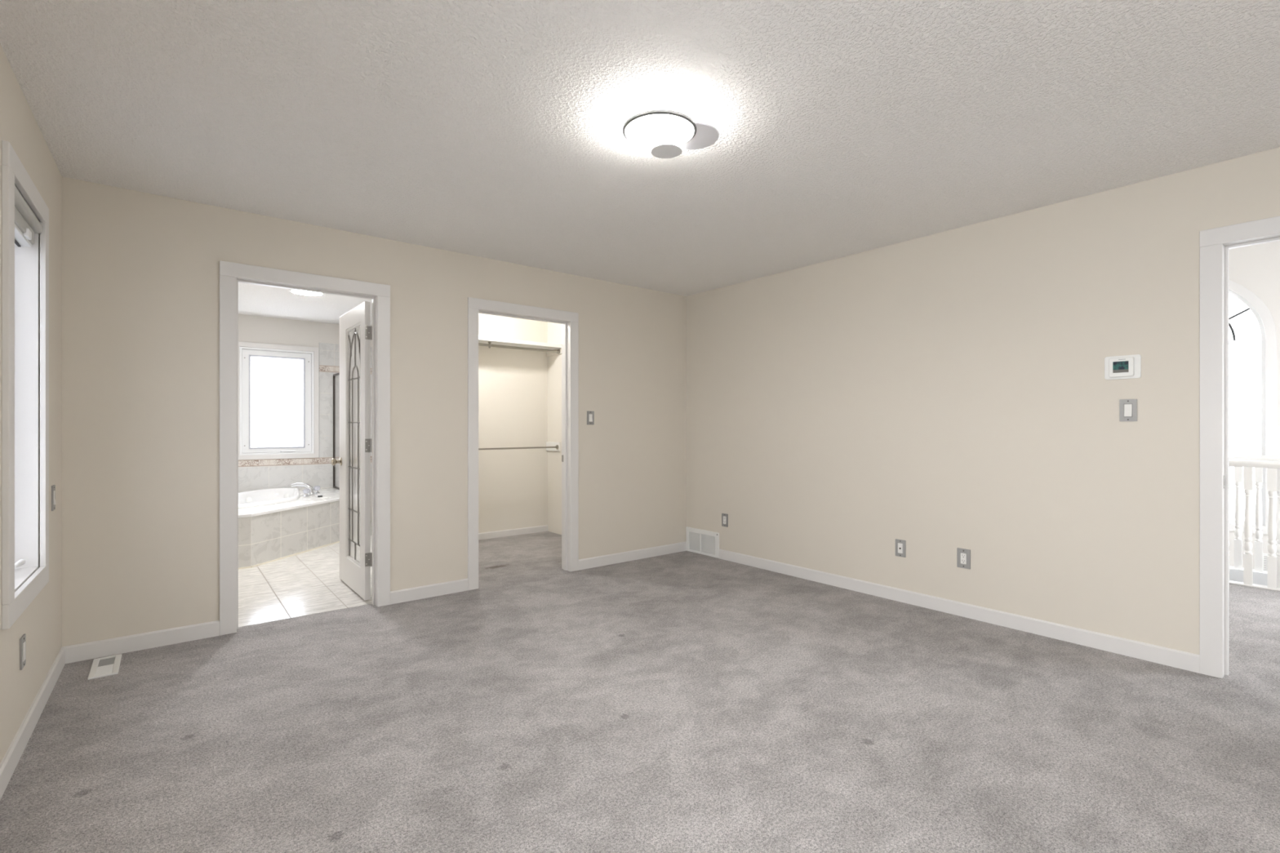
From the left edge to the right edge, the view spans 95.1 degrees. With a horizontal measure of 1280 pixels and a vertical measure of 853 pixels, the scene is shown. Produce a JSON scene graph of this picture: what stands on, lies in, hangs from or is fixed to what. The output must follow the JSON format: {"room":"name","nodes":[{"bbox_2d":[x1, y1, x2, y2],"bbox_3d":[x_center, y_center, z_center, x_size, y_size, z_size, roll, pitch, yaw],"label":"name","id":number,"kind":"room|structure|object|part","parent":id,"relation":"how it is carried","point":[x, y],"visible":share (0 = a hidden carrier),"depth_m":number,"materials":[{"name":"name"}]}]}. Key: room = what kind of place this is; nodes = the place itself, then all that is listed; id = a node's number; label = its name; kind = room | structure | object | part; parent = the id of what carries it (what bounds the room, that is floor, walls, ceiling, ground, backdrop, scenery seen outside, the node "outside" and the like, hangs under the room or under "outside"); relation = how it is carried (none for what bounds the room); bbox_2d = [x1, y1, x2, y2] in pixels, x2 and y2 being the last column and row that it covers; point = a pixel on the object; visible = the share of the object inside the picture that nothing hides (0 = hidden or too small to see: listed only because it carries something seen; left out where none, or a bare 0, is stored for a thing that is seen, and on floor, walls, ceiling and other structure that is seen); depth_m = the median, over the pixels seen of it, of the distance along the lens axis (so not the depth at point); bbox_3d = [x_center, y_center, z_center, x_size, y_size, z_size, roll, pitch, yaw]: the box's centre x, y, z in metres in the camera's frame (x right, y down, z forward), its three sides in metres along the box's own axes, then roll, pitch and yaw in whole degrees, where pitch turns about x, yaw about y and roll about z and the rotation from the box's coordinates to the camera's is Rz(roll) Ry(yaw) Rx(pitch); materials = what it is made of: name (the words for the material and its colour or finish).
{"room":"empty bedroom","nodes":[
{"label":"empty bedroom","id":0,"kind":"room"},
{"bbox_2d":[0,44,62,763],"bbox_3d":[-1.224,-0.064,0.687,0.161,2.500,5.600,0,0,-38],"label":"wall","id":1,"kind":"structure","parent":0,"point":[41,621],"depth_m":2.48,"materials":[{"name":"beige paint"}]},
{"bbox_2d":[19,633,26,670],"bbox_3d":[-2.295,0.836,2.179,0.008,0.115,0.071,0,0,-38],"label":"wall outlet","id":2,"kind":"object","parent":1,"relation":"attached to","point":[23,639],"visible":1,"depth_m":2.17,"materials":[{"name":"plastic"}]},
{"bbox_2d":[1,140,48,630],"bbox_3d":[-2.394,-0.138,2.184,0.178,1.614,0.762,0,0,-38],"label":"window","id":3,"kind":"structure","parent":1,"relation":"in","point":[23,579],"depth_m":2.42,"materials":[{"name":"white plastic"}]},
{"bbox_3d":[-2.120,-0.138,1.966,0.018,1.452,0.081,0,0,-38],"label":"casing","id":4,"kind":"part","parent":3,"relation":"part of","materials":[{"name":"white wood"}]},
{"bbox_3d":[-2.331,-0.904,2.233,0.018,0.081,0.762,0,0,-38],"label":"head casing","id":5,"kind":"part","parent":3,"relation":"part of","materials":[{"name":"white wood"}]},
{"bbox_3d":[-2.331,0.629,2.233,0.018,0.081,0.762,0,0,-38],"label":"casing","id":6,"kind":"part","parent":3,"relation":"part of","materials":[{"name":"white wood"}]},
{"bbox_2d":[14,185,43,247],"bbox_3d":[-2.358,-0.797,2.212,0.072,0.118,0.588,0,0,-38],"label":"roller blind","id":7,"kind":"object","parent":3,"relation":"attached to","point":[26,223],"visible":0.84,"depth_m":2.28,"materials":[{"name":"white fabric"}]},
{"bbox_3d":[-2.365,-0.751,2.196,0.042,0.016,0.564,0,0,-38],"label":"rail","id":8,"kind":"part","parent":7,"relation":"part of","materials":[{"name":"white plastic"}]},
{"bbox_3d":[-2.542,-0.138,2.501,0.018,1.452,0.081,0,0,-38],"label":"casing","id":9,"kind":"part","parent":3,"relation":"part of","materials":[{"name":"white wood"}]},
{"bbox_2d":[0,647,65,799],"bbox_3d":[-1.198,1.144,0.794,0.013,0.085,5.437,0,0,-38],"label":"baseboard","id":10,"kind":"structure","parent":1,"relation":"attached to","point":[15,751],"depth_m":2.23,"materials":[{"name":"white wood"}]},
{"bbox_2d":[51,484,56,511],"bbox_3d":[-2.715,0.328,2.714,0.010,0.115,0.071,0,0,-38],"label":"light switch","id":11,"kind":"object","parent":1,"relation":"attached to","point":[53,487],"visible":1,"depth_m":2.70,"materials":[{"name":"metal"}]},
{"bbox_2d":[238,282,372,326],"bbox_3d":[-2.994,-1.294,5.350,3.200,0.080,3.654,0,0,-39],"label":"ceiling","id":12,"kind":"structure","parent":0,"point":[254,300],"depth_m":5.98,"materials":[{"name":"white paint"}]},
{"bbox_2d":[288,288,324,295],"bbox_3d":[-2.914,-1.208,5.123,0.280,0.092,0.280,0,0,-39],"label":"bathroom ceiling light","id":13,"kind":"object","parent":12,"relation":"attached to","point":[296,291],"visible":0.33,"depth_m":5.10,"materials":[{"name":"white plastic"}]},
{"bbox_2d":[238,314,372,520],"bbox_3d":[-4.187,-0.064,6.829,3.300,2.500,0.173,0,0,-39],"label":"wall","id":14,"kind":"structure","parent":0,"point":[253,329],"depth_m":6.97,"materials":[{"name":"tile"}]},
{"bbox_2d":[238,341,319,460],"bbox_3d":[-4.214,-0.290,6.802,0.838,1.316,0.182,0,0,-39],"label":"window","id":15,"kind":"structure","parent":14,"relation":"attached to","point":[278,384],"depth_m":6.77,"materials":[{"name":"white glass"}]},
{"bbox_3d":[-4.194,-0.282,6.777,0.537,1.042,0.006,0,0,-39],"label":"frosted pane","id":16,"kind":"part","parent":15,"relation":"part of","materials":[{"name":"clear glass"}]},
{"bbox_2d":[62,176,686,646],"bbox_3d":[-1.297,-0.064,4.298,4.620,2.500,0.115,0,0,-39],"label":"wall","id":17,"kind":"structure","parent":0,"point":[140,270],"depth_m":3.33,"materials":[{"name":"beige paint"}]},
{"bbox_2d":[219,260,390,635],"bbox_3d":[-2.068,0.121,3.669,0.927,2.131,0.136,0,0,-39],"label":"trim","id":18,"kind":"structure","parent":17,"relation":"attached to","point":[231,273],"depth_m":3.45,"materials":[{"name":"white wood"}]},
{"bbox_3d":[-2.360,0.161,3.357,0.081,2.050,0.016,0,0,-39],"label":"casing","id":19,"kind":"part","parent":18,"relation":"part of","materials":[{"name":"white wood"}]},
{"bbox_3d":[-2.030,-0.904,3.622,0.927,0.081,0.016,0,0,-39],"label":"head casing","id":20,"kind":"part","parent":18,"relation":"part of","materials":[{"name":"white wood"}]},
{"bbox_3d":[-1.701,0.161,3.888,0.081,2.050,0.016,0,0,-39],"label":"casing","id":21,"kind":"part","parent":18,"relation":"part of","materials":[{"name":"white wood"}]},
{"bbox_2d":[330,301,372,599],"bbox_3d":[-2.078,0.161,4.256,0.178,2.022,0.763,0,0,-39],"label":"door","id":22,"kind":"structure","parent":17,"relation":"in","point":[356,574],"depth_m":4.15,"materials":[{"name":"white wood"}]},
{"bbox_3d":[-2.318,0.265,4.469,0.071,0.064,0.064,0,0,-39],"label":"knob","id":23,"kind":"part","parent":22,"relation":"part of","materials":[{"name":"silver metal"}]},
{"bbox_3d":[-2.235,0.265,4.537,0.071,0.064,0.064,0,0,-39],"label":"knob","id":24,"kind":"part","parent":22,"relation":"part of","materials":[{"name":"metal"}]},
{"bbox_2d":[62,542,686,663],"bbox_3d":[-1.226,1.144,4.274,4.300,0.085,0.013,0,0,-39],"label":"baseboard","id":25,"kind":"structure","parent":17,"relation":"attached to","point":[116,646],"depth_m":3.28,"materials":[{"name":"white wood"}]},
{"bbox_2d":[467,297,578,590],"bbox_3d":[-0.919,0.122,4.598,0.946,2.128,0.139,0,0,-39],"label":"trim","id":26,"kind":"structure","parent":17,"relation":"attached to","point":[569,321],"depth_m":4.70,"materials":[{"name":"white wood"}]},
{"bbox_3d":[-1.218,0.161,4.278,0.078,2.050,0.016,0,0,-39],"label":"casing","id":27,"kind":"part","parent":26,"relation":"part of","materials":[{"name":"white wood"}]},
{"bbox_3d":[-0.880,-0.903,4.550,0.946,0.078,0.016,0,0,-39],"label":"head casing","id":28,"kind":"part","parent":26,"relation":"part of","materials":[{"name":"white wood"}]},
{"bbox_3d":[-0.543,0.161,4.823,0.078,2.050,0.016,0,0,-39],"label":"casing","id":29,"kind":"part","parent":26,"relation":"part of","materials":[{"name":"white wood"}]},
{"bbox_2d":[586,410,594,424],"bbox_3d":[-0.415,-0.076,4.929,0.071,0.115,0.010,0,0,-39],"label":"light switch","id":30,"kind":"object","parent":17,"relation":"attached to","point":[590,415],"visible":1,"depth_m":4.93,"materials":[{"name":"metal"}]},
{"bbox_2d":[478,313,547,533],"bbox_3d":[-1.713,-0.064,6.215,1.820,2.500,0.120,0,0,-39],"label":"wall","id":31,"kind":"structure","parent":0,"point":[513,383],"depth_m":6.40,"materials":[{"name":"paint"}]},
{"bbox_2d":[478,524,547,540],"bbox_3d":[-1.714,1.151,6.128,1.709,0.070,0.013,0,0,-39],"label":"baseboard","id":32,"kind":"structure","parent":31,"relation":"attached to","point":[491,535],"depth_m":6.38,"materials":[{"name":"white wood"}]},
{"bbox_2d":[478,335,561,356],"bbox_3d":[-1.609,-0.849,5.999,1.708,0.101,0.344,0,0,-39],"label":"closet shelf","id":33,"kind":"object","parent":31,"relation":"attached to","point":[482,340],"visible":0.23,"depth_m":6.16,"materials":[{"name":"white wood"}]},
{"bbox_2d":[478,342,559,354],"bbox_3d":[-1.549,-0.828,5.910,1.689,0.064,0.051,0,0,-39],"label":"closet rod","id":34,"kind":"object","parent":33,"relation":"attached to","point":[490,345],"visible":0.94,"depth_m":6.12,"materials":[{"name":"metal"}]},
{"bbox_2d":[547,322,561,534],"bbox_3d":[-0.501,-0.064,6.065,0.100,2.500,1.635,0,0,-39],"label":"wall","id":35,"kind":"structure","parent":0,"point":[554,330],"depth_m":6.55,"materials":[{"name":"paint"}]},
{"bbox_2d":[546,441,559,451],"bbox_3d":[-0.972,0.218,6.555,0.018,0.100,0.279,0,0,-39],"label":"cleat","id":36,"kind":"object","parent":35,"relation":"attached to","point":[548,443],"visible":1,"depth_m":6.54,"materials":[{"name":"white wood"}]},
{"bbox_2d":[478,444,558,449],"bbox_3d":[-1.568,0.223,5.933,1.689,0.051,0.051,0,0,-39],"label":"closet rod","id":37,"kind":"object","parent":36,"relation":"attached to","point":[556,446],"visible":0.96,"depth_m":6.17,"materials":[{"name":"metal"}]},
{"bbox_2d":[0,520,1279,852],"bbox_3d":[0.366,1.311,4.005,7.040,0.251,9.969,0,0,-39],"label":"floor","id":38,"kind":"structure","parent":0,"point":[684,701],"depth_m":2.30,"materials":[{"name":"grey carpet"}]},
{"bbox_2d":[87,653,121,679],"bbox_3d":[-2.636,1.181,2.890,0.108,0.009,0.294,0,0,-39],"label":"floor vent","id":39,"kind":"object","parent":38,"relation":"in","point":[108,665],"visible":1,"depth_m":2.87,"materials":[{"name":"white plastic"}]},
{"bbox_2d":[238,487,355,568],"bbox_3d":[-3.855,0.960,5.727,1.938,0.453,1.966,0,0,-39],"label":"tub surround","id":40,"kind":"object","parent":38,"relation":"on","point":[268,533],"visible":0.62,"depth_m":5.36,"materials":[{"name":"tile"}]},
{"bbox_2d":[238,488,300,508],"bbox_3d":[-3.880,0.902,5.952,0.883,0.399,1.602,0,0,5],"label":"bathtub","id":41,"kind":"object","parent":40,"relation":"in","point":[273,495],"visible":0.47,"depth_m":6.46,"materials":[{"name":"white ceramic"}]},
{"bbox_2d":[290,482,319,497],"bbox_3d":[-3.567,0.669,6.351,0.296,0.133,0.286,0,0,33],"label":"tub faucet","id":42,"kind":"object","parent":40,"relation":"on","point":[310,488],"visible":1,"depth_m":6.31,"materials":[{"name":"silver metal"}]},
{"bbox_3d":[-3.643,0.660,6.324,0.228,0.115,0.044,0,0,-8],"label":"spout","id":43,"kind":"part","parent":42,"relation":"part of","materials":[{"name":"silver metal"}]},
{"bbox_2d":[333,487,359,537],"bbox_3d":[-3.338,0.962,6.701,0.100,0.449,1.099,0,0,-39],"label":"kerb","id":44,"kind":"object","parent":38,"relation":"on","point":[356,495],"visible":0.21,"depth_m":6.25,"materials":[{"name":"tile"}]},
{"bbox_2d":[333,368,355,494],"bbox_3d":[-3.391,0.050,6.707,0.022,1.367,1.021,0,0,-39],"label":"screen","id":45,"kind":"object","parent":44,"relation":"on","point":[336,374],"visible":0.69,"depth_m":6.42,"materials":[{"name":"glass"}]},
{"bbox_3d":[-3.705,0.050,7.096,0.022,1.367,0.021,0,0,-39],"label":"wall post","id":46,"kind":"part","parent":45,"relation":"part of","materials":[{"name":"brown metal"}]},
{"bbox_3d":[-3.078,0.050,6.319,0.022,1.367,0.022,0,0,-39],"label":"post","id":47,"kind":"part","parent":45,"relation":"part of","materials":[{"name":"brown metal"}]},
{"bbox_2d":[1228,459,1279,591],"bbox_3d":[4.520,0.719,4.432,0.108,0.935,2.616,0,0,-39],"label":"stair railing","id":48,"kind":"object","parent":38,"relation":"on","point":[1273,467],"visible":0.14,"depth_m":4.29,"materials":[{"name":"white wood"}]},
{"bbox_3d":[4.547,1.180,4.378,0.075,0.012,2.500,0,0,-39],"label":"shoe rail","id":49,"kind":"part","parent":48,"relation":"part of","materials":[{"name":"white wood"}]},
{"bbox_3d":[4.541,0.275,4.374,0.068,0.048,2.500,0,0,-39],"label":"handrail","id":50,"kind":"part","parent":48,"relation":"part of","materials":[{"name":"white wood"}]},
{"bbox_2d":[0,0,1279,296],"bbox_3d":[0.381,-1.294,2.045,4.600,0.080,5.500,0,0,-39],"label":"ceiling","id":51,"kind":"structure","parent":0,"point":[490,129],"depth_m":2.30,"materials":[{"name":"white paint"}]},
{"bbox_2d":[622,105,719,158],"bbox_3d":[0.122,-1.220,2.426,0.404,0.067,0.309,0,0,-39],"label":"ceiling light","id":52,"kind":"object","parent":51,"relation":"attached to","point":[668,131],"visible":1,"depth_m":2.40,"materials":[{"name":"white glass"}]},
{"bbox_2d":[686,146,1279,654],"bbox_3d":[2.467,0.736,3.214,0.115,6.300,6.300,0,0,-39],"label":"wall","id":53,"kind":"structure","parent":0,"point":[940,393],"depth_m":3.56,"materials":[{"name":"beige paint"}]},
{"bbox_2d":[685,526,719,558],"bbox_3d":[0.578,1.071,5.449,0.016,0.229,0.425,0,0,-39],"label":"air vent","id":54,"kind":"object","parent":53,"relation":"in","point":[704,542],"visible":1,"depth_m":5.44,"materials":[{"name":"white plastic"}]},
{"bbox_2d":[721,513,728,527],"bbox_3d":[0.757,0.833,5.233,0.008,0.115,0.071,0,0,-39],"label":"wall outlet","id":55,"kind":"object","parent":53,"relation":"attached to","point":[724,516],"visible":1,"depth_m":5.23,"materials":[{"name":"metal"}]},
{"bbox_2d":[895,538,906,557],"bbox_3d":[1.767,0.824,3.978,0.014,0.115,0.071,0,0,-39],"label":"cable jack","id":56,"kind":"object","parent":53,"relation":"attached to","point":[900,544],"visible":1,"depth_m":3.97,"materials":[{"name":"plastic"}]},
{"bbox_2d":[719,549,1199,673],"bbox_3d":[2.273,1.144,3.352,0.013,0.085,4.958,0,0,-39],"label":"baseboard","id":57,"kind":"structure","parent":53,"relation":"attached to","point":[1181,660],"depth_m":3.52,"materials":[{"name":"white wood"}]},
{"bbox_2d":[956,547,970,568],"bbox_3d":[2.024,0.823,3.664,0.008,0.121,0.078,0,0,-39],"label":"wall outlet","id":58,"kind":"object","parent":53,"relation":"attached to","point":[963,556],"visible":1,"depth_m":3.66,"materials":[{"name":"plastic"}]},
{"bbox_2d":[1104,354,1141,379],"bbox_3d":[2.509,-0.311,3.048,0.028,0.122,0.150,0,0,-39],"label":"thermostat","id":59,"kind":"object","parent":53,"relation":"attached to","point":[1125,366],"visible":1,"depth_m":3.04,"materials":[{"name":"white plastic"}]},
{"bbox_2d":[1119,399,1137,421],"bbox_3d":[2.530,-0.086,3.036,0.010,0.115,0.071,0,0,-39],"label":"light switch","id":60,"kind":"object","parent":53,"relation":"attached to","point":[1127,407],"visible":1,"depth_m":3.03,"materials":[{"name":"plastic"}]},
{"bbox_2d":[1199,215,1279,678],"bbox_3d":[3.033,0.122,2.503,0.136,2.129,0.920,0,0,-39],"label":"trim","id":61,"kind":"structure","parent":53,"relation":"attached to","point":[1215,244],"depth_m":2.79,"materials":[{"name":"white wood"}]},
{"bbox_3d":[2.722,0.161,2.792,0.016,2.050,0.079,0,0,-39],"label":"casing","id":62,"kind":"part","parent":61,"relation":"part of","materials":[{"name":"white wood"}]},
{"bbox_3d":[2.775,0.261,2.783,0.030,0.060,0.002,0,0,-39],"label":"strike plate","id":63,"kind":"part","parent":61,"relation":"part of","materials":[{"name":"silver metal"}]},
{"bbox_3d":[2.986,-0.903,2.465,0.016,0.079,0.920,0,0,-39],"label":"head casing","id":64,"kind":"part","parent":61,"relation":"part of","materials":[{"name":"white wood"}]},
{"bbox_2d":[1230,566,1267,586],"bbox_3d":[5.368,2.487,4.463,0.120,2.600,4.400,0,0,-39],"label":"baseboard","id":65,"kind":"structure","parent":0,"point":[1236,575],"depth_m":4.80,"materials":[{"name":"white paint"}]},
{"bbox_2d":[1228,455,1279,572],"bbox_3d":[4.897,0.694,5.047,0.068,0.985,1.700,0,0,-39],"label":"stair railing","id":66,"kind":"object","parent":65,"relation":"on","point":[1237,470],"visible":0.21,"depth_m":4.82,"materials":[{"name":"white wood"}]},
{"bbox_3d":[4.897,0.268,5.047,0.068,0.133,1.700,0,0,-39],"label":"handrail","id":67,"kind":"part","parent":66,"relation":"part of","materials":[{"name":"white wood"}]},
{"bbox_2d":[1228,240,1279,569],"bbox_3d":[6.598,0.736,5.455,0.160,6.300,4.400,0,0,-39],"label":"wall","id":68,"kind":"structure","parent":0,"point":[1255,268],"depth_m":5.83,"materials":[{"name":"paint"}]},
{"bbox_2d":[1228,280,1276,534],"bbox_3d":[5.819,-0.284,6.373,0.140,2.701,1.512,0,0,-39],"label":"window","id":69,"kind":"structure","parent":68,"relation":"in","point":[1262,313],"depth_m":5.80,"materials":[{"name":"white wood"}]},
{"bbox_2d":[1228,340,1261,518],"bbox_3d":[5.799,0.027,6.357,0.050,1.788,1.290,0,0,-39],"label":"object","id":70,"kind":"structure","parent":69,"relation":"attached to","point":[1244,357],"depth_m":5.95,"materials":[{"name":"white plastic"}]},
{"bbox_3d":[5.799,-0.857,6.357,0.050,0.020,1.290,0,0,-39],"label":"head rail","id":71,"kind":"part","parent":70,"relation":"part of","materials":[{"name":"white plastic"}]},
{"bbox_2d":[1262,553,1268,571],"bbox_3d":[6.262,1.351,5.737,0.008,0.190,0.250,0,0,-39],"label":"air vent","id":72,"kind":"object","parent":68,"relation":"in","point":[1264,555],"visible":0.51,"depth_m":5.81,"materials":[{"name":"white plastic"}]}
]}

